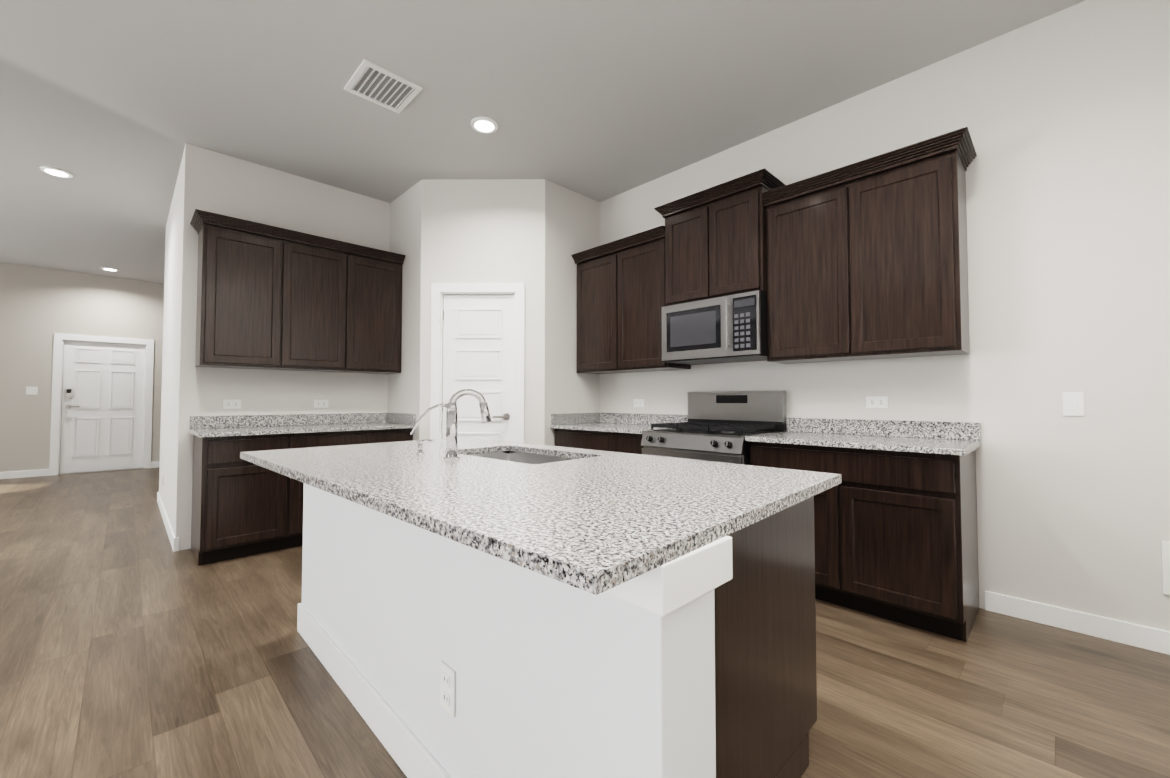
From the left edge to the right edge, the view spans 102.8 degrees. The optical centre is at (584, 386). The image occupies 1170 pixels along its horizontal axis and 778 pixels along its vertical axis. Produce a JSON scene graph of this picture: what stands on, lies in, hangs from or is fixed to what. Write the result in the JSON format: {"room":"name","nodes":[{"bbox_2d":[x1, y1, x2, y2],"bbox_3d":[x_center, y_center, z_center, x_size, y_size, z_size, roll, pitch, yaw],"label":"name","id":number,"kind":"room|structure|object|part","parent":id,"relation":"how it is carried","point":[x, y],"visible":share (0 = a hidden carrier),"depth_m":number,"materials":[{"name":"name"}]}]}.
{"room":"kitchen","nodes":[
{"label":"kitchen","id":0,"kind":"room"},
{"bbox_2d":[0,262,163,471],"bbox_3d":[-8.405,-0.226,7.086,9.120,3.180,0.120,2,-2,-45],"label":"wall","id":1,"kind":"structure","parent":0,"point":[39,307],"depth_m":7.14,"materials":[{"name":"grey paint"}]},
{"bbox_2d":[0,469,48,478],"bbox_3d":[-9.893,1.267,5.482,4.750,0.104,0.014,2,-2,-45],"label":"baseboard","id":2,"kind":"structure","parent":1,"relation":"attached to","point":[42,472],"depth_m":6.97,"materials":[{"name":"white"}]},
{"bbox_2d":[26,387,37,394],"bbox_3d":[-8.345,0.063,7.046,0.115,0.120,0.008,2,-2,-45],"label":"light switch","id":3,"kind":"object","parent":1,"relation":"attached to","point":[31,390],"visible":1,"depth_m":7.04,"materials":[{"name":"white plastic"}]},
{"bbox_2d":[49,333,153,475],"bbox_3d":[-7.828,0.284,7.612,1.140,2.190,0.120,2,-2,-45],"label":"door frame","id":4,"kind":"structure","parent":1,"relation":"attached to","point":[56,403],"depth_m":7.38,"materials":[{"name":"white wood"}]},
{"bbox_2d":[60,341,145,473],"bbox_3d":[-7.813,0.328,7.595,0.930,2.070,0.115,2,-2,-45],"label":"entry door","id":5,"kind":"structure","parent":1,"relation":"in","point":[102,420],"depth_m":7.58,"materials":[{"name":"white wood"}]},
{"bbox_2d":[151,461,159,467],"bbox_3d":[-6.293,1.369,9.029,3.080,0.104,0.014,2,-2,-45],"label":"baseboard","id":6,"kind":"structure","parent":1,"relation":"attached to","point":[153,464],"depth_m":7.98,"materials":[{"name":"white"}]},
{"bbox_2d":[388,179,599,445],"bbox_3d":[-0.927,-0.293,4.742,1.520,3.180,1.520,2,-2,-45],"label":"wall","id":7,"kind":"structure","parent":0,"point":[533,235],"depth_m":4.27,"materials":[{"name":"white paint"}]},
{"bbox_2d":[385,413,414,424],"bbox_3d":[-1.776,0.307,4.486,0.019,0.100,0.623,2,-2,-45],"label":"backsplash","id":8,"kind":"structure","parent":7,"relation":"attached to","point":[397,418],"depth_m":4.44,"materials":[{"name":"grey stone"}]},
{"bbox_2d":[430,283,524,442],"bbox_3d":[-0.971,0.173,4.260,0.850,2.220,0.118,0,-2,0],"label":"door frame","id":9,"kind":"structure","parent":7,"relation":"attached to","point":[439,291],"depth_m":4.22,"materials":[{"name":"white wood"}]},
{"bbox_2d":[442,295,513,441],"bbox_3d":[-0.975,0.220,4.259,0.497,2.110,0.487,2,-2,-45],"label":"pantry door","id":10,"kind":"structure","parent":7,"relation":"in","point":[478,343],"depth_m":4.25,"materials":[{"name":"white wood"}]},
{"bbox_2d":[551,413,597,424],"bbox_3d":[-0.080,0.307,4.473,0.623,0.100,0.019,2,-2,-45],"label":"backsplash","id":11,"kind":"structure","parent":7,"relation":"attached to","point":[568,418],"depth_m":4.42,"materials":[{"name":"grey stone"}]},
{"bbox_2d":[0,0,1084,283],"bbox_3d":[-4.328,-1.987,2.912,9.240,0.100,11.860,2,-2,-45],"label":"ceiling","id":12,"kind":"structure","parent":0,"point":[114,106],"depth_m":3.02,"materials":[{"name":"paint"}]},
{"bbox_2d":[39,166,72,177],"bbox_3d":[-4.679,-1.894,4.136,0.200,0.014,0.200,2,-2,-45],"label":"recessed light","id":13,"kind":"object","parent":12,"relation":"in","point":[53,171],"visible":0.94,"depth_m":4.12,"materials":[{"name":"white plastic"}]},
{"bbox_2d":[101,267,118,270],"bbox_3d":[-7.330,-1.806,7.209,0.200,0.014,0.200,2,-2,-45],"label":"recessed light","id":14,"kind":"object","parent":12,"relation":"in","point":[108,269],"visible":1,"depth_m":7.19,"materials":[{"name":"white plastic"}]},
{"bbox_2d":[344,59,421,112],"bbox_3d":[-1.307,-1.926,3.023,0.360,0.015,0.360,2,-2,-45],"label":"ceiling vent","id":15,"kind":"object","parent":12,"relation":"in","point":[374,83],"visible":1,"depth_m":3.01,"materials":[{"name":"white metal"}]},
{"bbox_2d":[470,116,497,133],"bbox_3d":[-0.739,-1.915,3.429,0.200,0.014,0.200,2,-2,-45],"label":"recessed light","id":16,"kind":"object","parent":12,"relation":"in","point":[485,125],"visible":1,"depth_m":3.42,"materials":[{"name":"white plastic"}]},
{"bbox_2d":[0,467,1169,777],"bbox_3d":[-4.328,1.292,2.818,9.240,0.100,11.860,2,-2,-45],"label":"floor","id":17,"kind":"structure","parent":0,"point":[132,645],"depth_m":1.93,"materials":[{"name":"brown wood"}]},
{"bbox_2d":[157,492,178,551],"bbox_3d":[-4.019,1.237,4.463,0.014,0.104,2.514,2,-2,-45],"label":"baseboard","id":18,"kind":"structure","parent":17,"relation":"on","point":[174,541],"depth_m":3.99,"materials":[{"name":"white"}]},
{"bbox_2d":[191,433,292,564],"bbox_3d":[-2.673,0.814,3.618,0.520,0.902,0.617,2,-2,-45],"label":"base cabinet","id":19,"kind":"object","parent":17,"relation":"on","point":[242,508],"depth_m":3.39,"materials":[{"name":"black wood"}]},
{"bbox_2d":[189,421,414,436],"bbox_3d":[-2.318,0.357,3.956,1.532,0.030,0.652,2,-2,-45],"label":"countertop","id":20,"kind":"structure","parent":19,"relation":"on","point":[250,430],"depth_m":3.72,"materials":[{"name":"grey stone"}]},
{"bbox_2d":[159,143,389,550],"bbox_3d":[-2.907,-0.268,5.611,3.120,3.180,2.500,2,-2,-45],"label":"wall block","id":21,"kind":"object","parent":17,"relation":"on","point":[217,182],"visible":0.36,"depth_m":4.04,"materials":[{"name":"white paint"}]},
{"bbox_2d":[223,400,240,408],"bbox_3d":[-2.900,0.146,3.839,0.120,0.075,0.009,2,-2,-45],"label":"electrical outlet","id":22,"kind":"object","parent":21,"relation":"attached to","point":[231,404],"visible":1,"depth_m":3.84,"materials":[{"name":"white plastic"}]},
{"bbox_2d":[195,217,285,369],"bbox_3d":[-2.774,-0.689,3.754,0.508,1.075,0.342,2,-2,-45],"label":"upper cabinet","id":23,"kind":"object","parent":21,"relation":"attached to","point":[269,297],"depth_m":3.63,"materials":[{"name":"brown wood"}]},
{"bbox_2d":[190,413,384,428],"bbox_3d":[-2.540,0.299,4.183,1.532,0.100,0.019,2,-2,-45],"label":"backsplash","id":24,"kind":"structure","parent":21,"relation":"attached to","point":[239,422],"depth_m":4.08,"materials":[{"name":"grey stone"}]},
{"bbox_2d":[278,237,349,372],"bbox_3d":[-2.418,-0.679,4.105,0.492,1.075,0.342,2,-2,-45],"label":"upper cabinet","id":25,"kind":"object","parent":21,"relation":"attached to","point":[316,335],"depth_m":4.00,"materials":[{"name":"brown wood"}]},
{"bbox_2d":[314,400,327,407],"bbox_3d":[-2.430,0.159,4.302,0.120,0.075,0.009,2,-2,-45],"label":"electrical outlet","id":26,"kind":"object","parent":21,"relation":"attached to","point":[320,403],"visible":1,"depth_m":4.30,"materials":[{"name":"white plastic"}]},
{"bbox_2d":[346,249,403,373],"bbox_3d":[-2.062,-0.669,4.456,0.507,1.075,0.342,2,-2,-45],"label":"upper cabinet","id":27,"kind":"object","parent":21,"relation":"attached to","point":[375,281],"depth_m":4.34,"materials":[{"name":"brown wood"}]},
{"bbox_2d":[289,429,412,547],"bbox_3d":[-2.136,0.829,4.146,0.987,0.902,0.617,2,-2,-45],"label":"base cabinet","id":28,"kind":"object","parent":17,"relation":"on","point":[300,440],"depth_m":3.75,"materials":[{"name":"black wood"}]},
{"bbox_2d":[297,449,816,777],"bbox_3d":[-0.294,0.774,1.921,1.025,0.884,2.248,2,-2,-45],"label":"kitchen island","id":29,"kind":"object","parent":17,"relation":"on","point":[468,607],"depth_m":1.20,"materials":[{"name":"white paint"}]},
{"bbox_2d":[240,437,531,472],"bbox_3d":[-0.971,0.332,2.425,1.245,0.030,0.712,2,-2,-45],"label":"island countertop","id":30,"kind":"structure","parent":29,"relation":"on","point":[272,460],"depth_m":2.23,"materials":[{"name":"grey stone"}]},
{"bbox_2d":[416,439,432,453],"bbox_3d":[-0.741,0.276,2.156,0.040,0.064,0.081,-2,-2,43],"label":"soap dispenser","id":31,"kind":"object","parent":30,"relation":"on","point":[420,442],"depth_m":2.13,"materials":[{"name":"silver metal"}]},
{"bbox_2d":[280,449,527,504],"bbox_3d":[-0.569,0.352,1.662,0.695,0.115,2.244,2,-2,-45],"label":"island countertop","id":32,"kind":"structure","parent":29,"relation":"on","point":[331,479],"depth_m":1.70,"materials":[{"name":"grey stone"}]},
{"bbox_2d":[410,389,490,459],"bbox_3d":[-0.573,0.158,2.012,0.234,0.293,0.265,-2,-2,43],"label":"faucet","id":33,"kind":"object","parent":32,"relation":"on","point":[451,416],"depth_m":1.96,"materials":[{"name":"silver metal"}]},
{"bbox_2d":[471,451,572,464],"bbox_3d":[-0.303,0.444,2.150,0.764,0.210,0.484,-2,-2,43],"label":"sink","id":34,"kind":"object","parent":32,"relation":"in","point":[529,457],"depth_m":2.41,"materials":[{"name":"silver metal"}]},
{"bbox_3d":[-0.574,0.766,1.645,0.240,0.884,2.248,2,-2,-45],"label":"knee wall panel","id":35,"kind":"part","parent":29,"relation":"part of","materials":[{"name":"white paint"}]},
{"bbox_2d":[512,444,615,456],"bbox_3d":[-0.115,0.330,2.354,0.176,0.030,0.685,2,-2,-45],"label":"island countertop","id":36,"kind":"structure","parent":29,"relation":"on","point":[536,448],"depth_m":2.31,"materials":[{"name":"grey stone"}]},
{"bbox_2d":[348,453,841,604],"bbox_3d":[0.100,0.303,1.419,1.254,0.030,0.962,2,-2,-45],"label":"island countertop","id":37,"kind":"structure","parent":29,"relation":"on","point":[579,530],"depth_m":1.09,"materials":[{"name":"grey stone"}]},
{"bbox_2d":[555,429,643,453],"bbox_3d":[0.303,0.828,4.100,0.617,0.902,1.068,2,-2,-45],"label":"base cabinet","id":38,"kind":"object","parent":17,"relation":"on","point":[574,438],"depth_m":3.85,"materials":[{"name":"black wood"}]},
{"bbox_2d":[550,421,670,432],"bbox_3d":[0.292,0.361,4.100,0.652,0.030,1.070,2,-2,-45],"label":"countertop","id":39,"kind":"structure","parent":38,"relation":"on","point":[591,426],"depth_m":3.94,"materials":[{"name":"grey stone"}]},
{"bbox_2d":[641,391,785,464],"bbox_3d":[0.916,0.645,3.392,0.743,1.227,0.792,2,-2,-45],"label":"range","id":40,"kind":"object","parent":17,"relation":"on","point":[718,426],"visible":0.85,"depth_m":3.37,"materials":[{"name":"silver metal"}]},
{"bbox_2d":[749,441,978,641],"bbox_3d":[1.613,0.789,2.772,0.617,0.902,1.046,2,-2,-45],"label":"base cabinet","id":41,"kind":"object","parent":17,"relation":"on","point":[895,526],"depth_m":2.40,"materials":[{"name":"black wood"}]},
{"bbox_2d":[746,433,980,456],"bbox_3d":[1.608,0.323,2.765,0.652,0.030,1.073,2,-2,-45],"label":"countertop","id":42,"kind":"structure","parent":41,"relation":"on","point":[943,445],"depth_m":2.56,"materials":[{"name":"grey stone"}]},
{"bbox_2d":[599,0,1169,630],"bbox_3d":[1.103,-0.319,3.850,0.120,3.180,5.640,2,-2,-45],"label":"wall","id":43,"kind":"structure","parent":0,"point":[1063,116],"depth_m":2.45,"materials":[{"name":"white paint"}]},
{"bbox_2d":[573,247,634,373],"bbox_3d":[0.214,-0.670,4.430,0.342,1.075,0.536,2,-2,-45],"label":"upper cabinet","id":44,"kind":"object","parent":43,"relation":"attached to","point":[597,353],"depth_m":4.30,"materials":[{"name":"brown wood"}]},
{"bbox_2d":[634,399,643,406],"bbox_3d":[0.500,0.156,4.351,0.009,0.075,0.120,2,-2,-45],"label":"electrical outlet","id":45,"kind":"object","parent":43,"relation":"attached to","point":[638,402],"visible":1,"depth_m":4.35,"materials":[{"name":"white plastic"}]},
{"bbox_2d":[615,231,690,371],"bbox_3d":[0.590,-0.681,4.049,0.342,1.075,0.534,2,-2,-45],"label":"upper cabinet","id":46,"kind":"object","parent":43,"relation":"attached to","point":[639,265],"depth_m":3.94,"materials":[{"name":"brown wood"}]},
{"bbox_2d":[654,168,785,305],"bbox_3d":[1.025,-1.032,3.548,0.439,0.792,0.904,2,-2,-45],"label":"upper cabinet","id":47,"kind":"object","parent":43,"relation":"attached to","point":[715,241],"visible":0.88,"depth_m":3.38,"materials":[{"name":"brown wood"}]},
{"bbox_2d":[662,290,766,364],"bbox_3d":[1.013,-0.414,3.518,0.473,0.440,0.794,2,-2,-45],"label":"over-the-range microwave","id":48,"kind":"object","parent":47,"relation":"attached to","point":[732,328],"visible":0.96,"depth_m":3.34,"materials":[{"name":"silver metal"}]},
{"bbox_2d":[598,413,980,440],"bbox_3d":[1.176,0.284,3.656,0.019,0.100,2.947,2,-2,-45],"label":"backsplash","id":49,"kind":"structure","parent":43,"relation":"attached to","point":[957,431],"depth_m":3.02,"materials":[{"name":"grey stone"}]},
{"bbox_2d":[763,175,866,363],"bbox_3d":[1.523,-0.708,3.102,0.342,1.075,0.517,2,-2,-45],"label":"upper cabinet","id":50,"kind":"object","parent":43,"relation":"attached to","point":[808,231],"depth_m":2.97,"materials":[{"name":"brown wood"}]},
{"bbox_2d":[866,396,887,407],"bbox_3d":[1.858,0.101,2.974,0.009,0.075,0.120,2,-2,-45],"label":"electrical outlet","id":51,"kind":"object","parent":43,"relation":"attached to","point":[876,401],"visible":1,"depth_m":2.97,"materials":[{"name":"white plastic"}]},
{"bbox_2d":[851,139,969,359],"bbox_3d":[1.885,-0.719,2.734,0.342,1.075,0.516,2,-2,-45],"label":"upper cabinet","id":52,"kind":"object","parent":43,"relation":"attached to","point":[866,259],"depth_m":2.59,"materials":[{"name":"brown wood"}]},
{"bbox_2d":[1062,392,1083,415],"bbox_3d":[2.468,0.088,2.360,0.008,0.120,0.075,2,-2,-45],"label":"light switch","id":53,"kind":"object","parent":43,"relation":"attached to","point":[1073,403],"visible":1,"depth_m":2.36,"materials":[{"name":"white plastic"}]},
{"bbox_2d":[985,591,1169,654],"bbox_3d":[2.567,1.173,2.223,0.017,0.104,1.010,2,-2,-45],"label":"baseboard","id":54,"kind":"structure","parent":43,"relation":"attached to","point":[1139,636],"depth_m":2.32,"materials":[{"name":"white"}]},
{"bbox_2d":[1161,540,1169,594],"bbox_3d":[2.729,0.828,2.070,0.014,0.241,0.216,2,-2,-45],"label":"outlet box","id":55,"kind":"object","parent":43,"relation":"attached to","point":[1165,550],"visible":1,"depth_m":2.13,"materials":[{"name":"white plastic"}]}
]}

